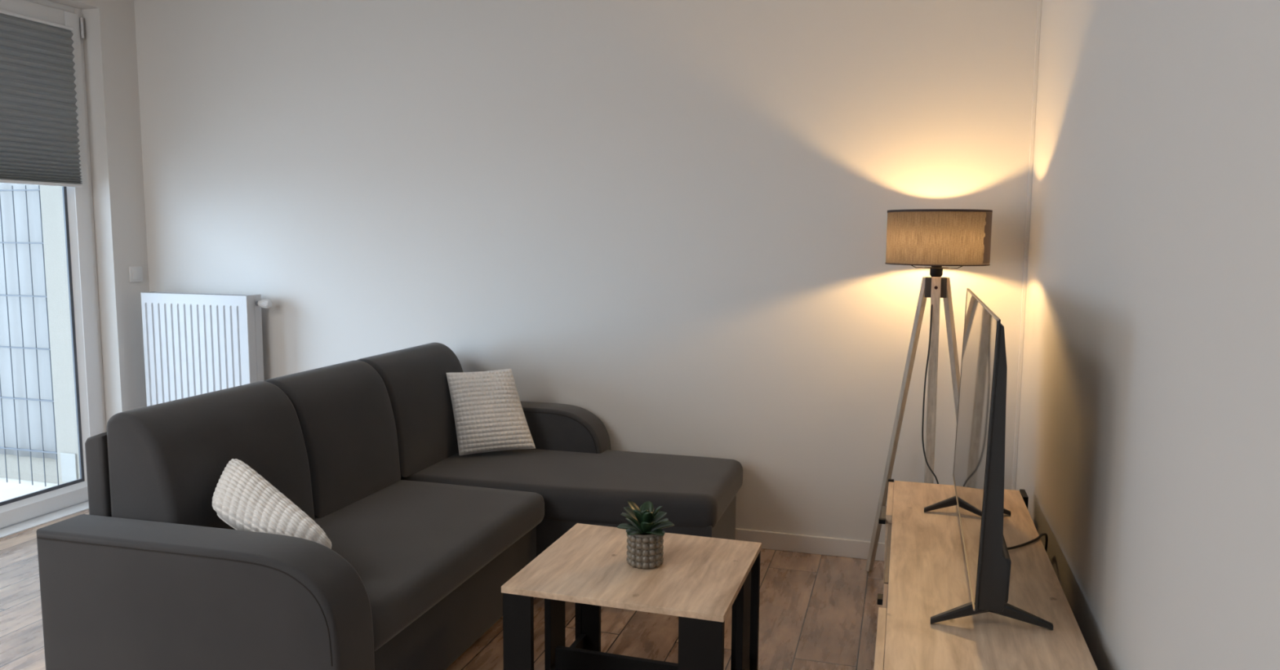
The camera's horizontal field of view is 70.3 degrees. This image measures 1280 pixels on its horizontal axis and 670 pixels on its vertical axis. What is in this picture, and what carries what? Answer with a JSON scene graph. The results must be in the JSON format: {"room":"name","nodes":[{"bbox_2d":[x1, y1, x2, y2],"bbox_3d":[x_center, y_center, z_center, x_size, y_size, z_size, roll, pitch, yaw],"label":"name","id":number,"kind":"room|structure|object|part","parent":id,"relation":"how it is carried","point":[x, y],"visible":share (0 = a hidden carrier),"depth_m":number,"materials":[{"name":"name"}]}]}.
{"room":"living room","nodes":[
{"label":"living room","id":0,"kind":"room"},
{"bbox_2d":[40,185,79,484],"bbox_3d":[-3.786,-0.138,2.103,0.210,2.760,6.010,2,7,16],"label":"wall","id":1,"kind":"structure","parent":0,"point":[51,197],"depth_m":4.77,"materials":[{"name":"beige paint"}]},
{"bbox_2d":[60,452,77,482],"bbox_3d":[-3.047,0.709,4.850,0.100,0.160,0.008,2,7,16],"label":"socket cover","id":2,"kind":"object","parent":1,"relation":"attached to","point":[68,460],"visible":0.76,"depth_m":4.84,"materials":[{"name":"grey"}]},
{"bbox_2d":[48,0,149,431],"bbox_3d":[-3.589,-0.155,2.043,0.200,2.710,6.010,2,7,16],"label":"wall","id":3,"kind":"structure","parent":0,"point":[109,42],"depth_m":4.71,"materials":[{"name":"white paint"}]},
{"bbox_2d":[0,9,82,187],"bbox_3d":[-2.932,-1.086,4.125,0.036,0.780,0.851,2,7,16],"label":"blind","id":4,"kind":"object","parent":3,"relation":"attached to","point":[39,145],"visible":1,"depth_m":4.32,"materials":[{"name":"grey fabric"}]},
{"bbox_3d":[-2.929,-1.466,4.082,0.026,0.016,0.851,2,7,16],"label":"rail","id":5,"kind":"part","parent":4,"relation":"part of","materials":[{"name":"white plastic"}]},
{"bbox_3d":[-2.934,-0.706,4.167,0.026,0.016,0.851,2,7,16],"label":"rail","id":6,"kind":"part","parent":4,"relation":"part of","materials":[{"name":"white plastic"}]},
{"bbox_2d":[0,501,88,538],"bbox_3d":[-3.121,0.979,3.655,0.115,0.006,2.463,2,7,16],"label":"trim","id":7,"kind":"structure","parent":3,"relation":"attached to","point":[11,530],"depth_m":4.40,"materials":[{"name":"white plastic"}]},
{"bbox_2d":[0,0,106,528],"bbox_3d":[-3.168,-0.265,3.533,0.149,2.505,2.467,2,7,16],"label":"window frame","id":8,"kind":"structure","parent":3,"relation":"in","point":[77,202],"depth_m":4.61,"materials":[{"name":"white plastic"}]},
{"bbox_2d":[128,266,142,282],"bbox_3d":[-2.667,-0.321,4.811,0.014,0.082,0.082,2,7,16],"label":"light switch","id":9,"kind":"object","parent":3,"relation":"attached to","point":[135,273],"visible":1,"depth_m":4.80,"materials":[{"name":"white plastic"}]},
{"bbox_2d":[0,509,884,669],"bbox_3d":[-1.402,1.244,1.628,4.735,0.050,6.160,2,7,16],"label":"floor","id":10,"kind":"structure","parent":0,"point":[817,611],"depth_m":3.30,"materials":[{"name":"brown wood"}]},
{"bbox_2d":[35,342,742,669],"bbox_3d":[-0.573,0.595,3.234,1.550,0.897,2.129,2,7,16],"label":"sofa","id":11,"kind":"object","parent":10,"relation":"on","point":[425,537],"visible":0.92,"depth_m":2.77,"materials":[{"name":"grey fabric"}]},
{"bbox_3d":[-1.265,0.576,3.510,0.068,0.805,1.935,2,7,16],"label":"frame","id":12,"kind":"part","parent":11,"relation":"part of","materials":[{"name":"grey fabric"}]},
{"bbox_3d":[-1.149,0.813,2.399,0.928,0.584,0.162,2,7,16],"label":"armrest","id":13,"kind":"part","parent":11,"relation":"part of","materials":[{"name":"grey fabric"}]},
{"bbox_3d":[-1.296,0.423,2.811,0.245,0.472,0.610,2,7,16],"label":"backrest","id":14,"kind":"part","parent":11,"relation":"part of","materials":[{"name":"grey fabric"}]},
{"bbox_2d":[212,458,331,549],"bbox_3d":[-1.032,0.516,2.558,0.392,0.291,0.194,2,7,16],"label":"throw pillow","id":15,"kind":"object","parent":11,"relation":"on","point":[242,498],"visible":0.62,"depth_m":2.49,"materials":[{"name":"beige fabric"}]},
{"bbox_3d":[-1.132,0.362,3.367,0.245,0.472,0.544,2,7,16],"label":"backrest","id":16,"kind":"part","parent":11,"relation":"part of","materials":[{"name":"grey fabric"}]},
{"bbox_3d":[-0.966,0.301,3.931,0.245,0.472,0.626,2,7,16],"label":"backrest","id":17,"kind":"part","parent":11,"relation":"part of","materials":[{"name":"grey fabric"}]},
{"bbox_2d":[314,480,544,651],"bbox_3d":[-0.902,0.703,3.031,0.790,0.134,1.201,2,7,16],"label":"seat cushion","id":18,"kind":"object","parent":11,"relation":"on","point":[411,544],"depth_m":2.98,"materials":[{"name":"grey fabric"}]},
{"bbox_2d":[446,368,535,455],"bbox_3d":[-0.659,0.338,4.019,0.385,0.360,0.186,-1,6,-11],"label":"throw pillow","id":19,"kind":"object","parent":11,"relation":"on","point":[489,415],"visible":1,"depth_m":3.96,"materials":[{"name":"beige fabric"}]},
{"bbox_3d":[-0.596,0.609,4.273,0.928,0.584,0.160,2,7,16],"label":"armrest","id":20,"kind":"part","parent":11,"relation":"part of","materials":[{"name":"grey fabric"}]},
{"bbox_2d":[400,448,742,528],"bbox_3d":[-0.324,0.623,3.870,1.425,0.148,0.728,2,7,16],"label":"cushion","id":21,"kind":"object","parent":11,"relation":"on","point":[590,486],"depth_m":3.65,"materials":[{"name":"grey fabric"}]},
{"bbox_2d":[501,523,761,669],"bbox_3d":[0.000,0.887,2.667,0.614,0.450,0.572,2,7,17],"label":"coffee table","id":22,"kind":"object","parent":10,"relation":"on","point":[699,580],"visible":1,"depth_m":2.57,"materials":[{"name":"brown wood"}]},
{"bbox_3d":[-0.324,0.911,2.511,0.083,0.432,0.075,2,7,17],"label":"leg","id":23,"kind":"part","parent":22,"relation":"part of","materials":[{"name":"black paint"}]},
{"bbox_3d":[-0.263,0.878,2.814,0.020,0.432,0.120,2,7,17],"label":"post","id":24,"kind":"part","parent":22,"relation":"part of","materials":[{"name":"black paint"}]},
{"bbox_3d":[-0.171,0.857,3.002,0.083,0.432,0.024,2,7,17],"label":"leg","id":25,"kind":"part","parent":22,"relation":"part of","materials":[{"name":"black paint"}]},
{"bbox_2d":[617,500,674,568],"bbox_3d":[0.018,0.575,2.634,0.158,0.178,0.160,2,7,16],"label":"potted succulent","id":26,"kind":"object","parent":22,"relation":"on","point":[645,540],"visible":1,"depth_m":2.60,"materials":[{"name":"green plant"}]},
{"bbox_2d":[626,533,663,568],"bbox_3d":[0.015,0.613,2.633,0.107,0.101,0.108,2,7,16],"label":"pot","id":27,"kind":"object","parent":26,"relation":"attached to","point":[645,551],"depth_m":2.59,"materials":[{"name":"beige ceramic"}]},
{"bbox_3d":[0.155,0.933,2.338,0.115,0.432,0.024,2,7,17],"label":"leg","id":28,"kind":"part","parent":22,"relation":"part of","materials":[{"name":"black paint"}]},
{"bbox_3d":[0.299,0.900,2.642,0.020,0.432,0.120,2,7,17],"label":"post","id":29,"kind":"part","parent":22,"relation":"part of","materials":[{"name":"black paint"}]},
{"bbox_3d":[0.330,0.878,2.849,0.083,0.432,0.024,2,7,17],"label":"leg","id":30,"kind":"part","parent":22,"relation":"part of","materials":[{"name":"black paint"}]},
{"bbox_2d":[865,208,992,571],"bbox_3d":[1.130,0.271,3.529,0.460,1.496,0.450,2,7,16],"label":"floor lamp","id":31,"kind":"object","parent":10,"relation":"on","point":[936,238],"visible":0.95,"depth_m":3.43,"materials":[{"name":"beige fabric"}]},
{"bbox_3d":[1.038,0.382,3.675,0.034,1.242,0.231,-5,8,-41],"label":"leg","id":32,"kind":"part","parent":31,"relation":"part of","materials":[{"name":"brown wood"}]},
{"bbox_3d":[1.094,0.379,3.467,0.057,1.197,0.289,1,6,7],"label":"power cord","id":33,"kind":"part","parent":31,"relation":"part of","materials":[{"name":"black plastic"}]},
{"bbox_3d":[1.100,0.407,3.444,0.034,1.244,0.243,2,7,16],"label":"leg","id":34,"kind":"part","parent":31,"relation":"part of","materials":[{"name":"brown wood"}]},
{"bbox_3d":[1.143,-0.184,3.511,0.080,0.078,0.040,2,7,16],"label":"hub plate","id":35,"kind":"part","parent":31,"relation":"part of","materials":[{"name":"wood"}]},
{"bbox_2d":[929,266,942,277],"bbox_3d":[1.143,-0.259,3.503,0.047,0.084,0.047,2,7,16],"label":"socket","id":36,"kind":"object","parent":31,"relation":"attached to","point":[934,273],"depth_m":3.49,"materials":[{"name":"black paint"}]},
{"bbox_3d":[1.144,-0.374,3.490,0.380,0.204,0.380,2,7,16],"label":"lamp shade","id":37,"kind":"part","parent":31,"relation":"part of","materials":[{"name":"beige fabric"}]},
{"bbox_3d":[1.277,0.391,3.606,0.231,1.242,0.034,-1,7,-16],"label":"leg","id":38,"kind":"part","parent":31,"relation":"part of","materials":[{"name":"brown wood"}]},
{"bbox_2d":[866,479,1097,669],"bbox_3d":[0.900,0.880,2.537,0.491,0.504,1.684,2,7,16],"label":"tv cabinet","id":39,"kind":"object","parent":10,"relation":"on","point":[926,576],"visible":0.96,"depth_m":2.26,"materials":[{"name":"brown wood"}]},
{"bbox_3d":[0.624,0.686,2.359,0.014,0.015,0.040,2,7,16],"label":"handle","id":40,"kind":"part","parent":39,"relation":"part of","materials":[{"name":"black paint"}]},
{"bbox_3d":[0.527,0.900,2.023,0.020,0.423,0.460,2,7,16],"label":"door","id":41,"kind":"part","parent":39,"relation":"part of","materials":[{"name":"brown wood"}]},
{"bbox_3d":[0.788,0.606,2.957,0.022,0.014,0.014,2,7,16],"label":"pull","id":42,"kind":"part","parent":39,"relation":"part of","materials":[{"name":"black paint"}]},
{"bbox_3d":[0.814,0.598,3.035,0.016,0.014,0.146,2,7,16],"label":"handle","id":43,"kind":"part","parent":39,"relation":"part of","materials":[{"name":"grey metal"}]},
{"bbox_3d":[0.629,0.763,2.335,0.016,0.182,0.200,2,7,16],"label":"drawer","id":44,"kind":"part","parent":39,"relation":"part of","materials":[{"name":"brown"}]},
{"bbox_3d":[0.733,0.724,2.688,0.016,0.182,0.530,2,7,16],"label":"glass door","id":45,"kind":"part","parent":39,"relation":"part of","materials":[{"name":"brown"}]},
{"bbox_3d":[0.867,0.774,3.178,0.020,0.423,0.420,2,7,16],"label":"door","id":46,"kind":"part","parent":39,"relation":"part of","materials":[{"name":"brown wood"}]},
{"bbox_2d":[924,288,1053,630],"bbox_3d":[1.021,0.363,2.598,0.370,0.923,1.226,2,7,16],"label":"television","id":47,"kind":"object","parent":39,"relation":"on","point":[979,463],"visible":0.94,"depth_m":2.11,"materials":[{"name":"grey plastic"}]},
{"bbox_3d":[0.947,0.232,2.605,0.024,0.666,1.226,2,7,17],"label":"bezel trim","id":48,"kind":"part","parent":47,"relation":"part of","materials":[{"name":"black plastic"}]},
{"bbox_3d":[0.950,0.233,2.604,0.034,0.665,1.225,2,7,16],"label":"frame","id":49,"kind":"part","parent":47,"relation":"part of","materials":[{"name":"grey plastic"}]},
{"bbox_3d":[1.349,0.792,3.223,0.017,0.474,0.104,2,7,16],"label":"corner post","id":50,"kind":"part","parent":39,"relation":"part of","materials":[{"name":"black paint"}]},
{"bbox_2d":[133,0,1037,542],"bbox_3d":[-0.681,-0.371,4.390,5.015,2.760,0.150,2,7,16],"label":"wall","id":51,"kind":"structure","parent":0,"point":[667,220],"depth_m":4.11,"materials":[{"name":"white paint"}]},
{"bbox_2d":[140,291,272,406],"bbox_3d":[-2.225,0.322,4.758,0.740,1.082,0.158,2,7,16],"label":"radiator","id":52,"kind":"object","parent":51,"relation":"attached to","point":[195,344],"visible":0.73,"depth_m":4.66,"materials":[{"name":"white metal"}]},
{"bbox_2d":[151,291,253,296],"bbox_3d":[-2.266,-0.210,4.688,0.653,0.006,0.074,2,7,16],"label":"grille","id":53,"kind":"object","parent":52,"relation":"attached to","point":[153,293],"depth_m":4.67,"materials":[{"name":"white metal"}]},
{"bbox_2d":[735,528,884,561],"bbox_3d":[-0.554,0.876,4.403,4.359,0.080,0.013,2,7,16],"label":"baseboard","id":54,"kind":"structure","parent":51,"relation":"attached to","point":[853,548],"depth_m":4.01,"materials":[{"name":"white"}]},
{"bbox_2d":[1015,0,1279,669],"bbox_3d":[0.786,0.015,0.771,0.150,2.710,6.010,2,7,16],"label":"wall","id":55,"kind":"structure","parent":0,"point":[1148,453],"depth_m":1.73,"materials":[{"name":"white paint"}]},
{"bbox_2d":[1011,0,1041,490],"bbox_3d":[1.551,-0.363,3.646,0.014,2.576,0.016,2,7,16],"label":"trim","id":56,"kind":"structure","parent":55,"relation":"attached to","point":[1039,2],"depth_m":3.64,"materials":[{"name":"white paint"}]},
{"label":"outside","id":57,"kind":"structure","parent":0,"visible":0},
{"bbox_2d":[0,477,59,502],"bbox_3d":[-4.643,0.915,4.981,3.380,0.100,6.300,2,7,16],"label":"floor","id":58,"kind":"structure","parent":57,"point":[10,490],"depth_m":5.11,"materials":[{"name":"white concrete"}]},
{"bbox_2d":[0,185,58,486],"bbox_3d":[-4.251,-0.045,5.274,2.295,1.750,0.050,2,7,16],"label":"mesh fence","id":59,"kind":"object","parent":58,"relation":"on","point":[17,449],"visible":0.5,"depth_m":5.03,"materials":[{"name":"grey metal"}]},
{"bbox_2d":[0,182,57,460],"bbox_3d":[-4.191,-0.132,5.284,2.320,1.600,0.020,2,7,16],"label":"sheet","id":60,"kind":"object","parent":59,"relation":"attached to","point":[33,197],"visible":0.59,"depth_m":5.07,"materials":[{"name":"grey"}]},
{"bbox_2d":[0,453,59,484],"bbox_3d":[-4.582,0.692,5.588,3.140,0.210,0.080,2,7,16],"label":"kerb","id":61,"kind":"object","parent":58,"relation":"on","point":[51,470],"depth_m":5.24,"materials":[{"name":"beige paint"}]}
]}

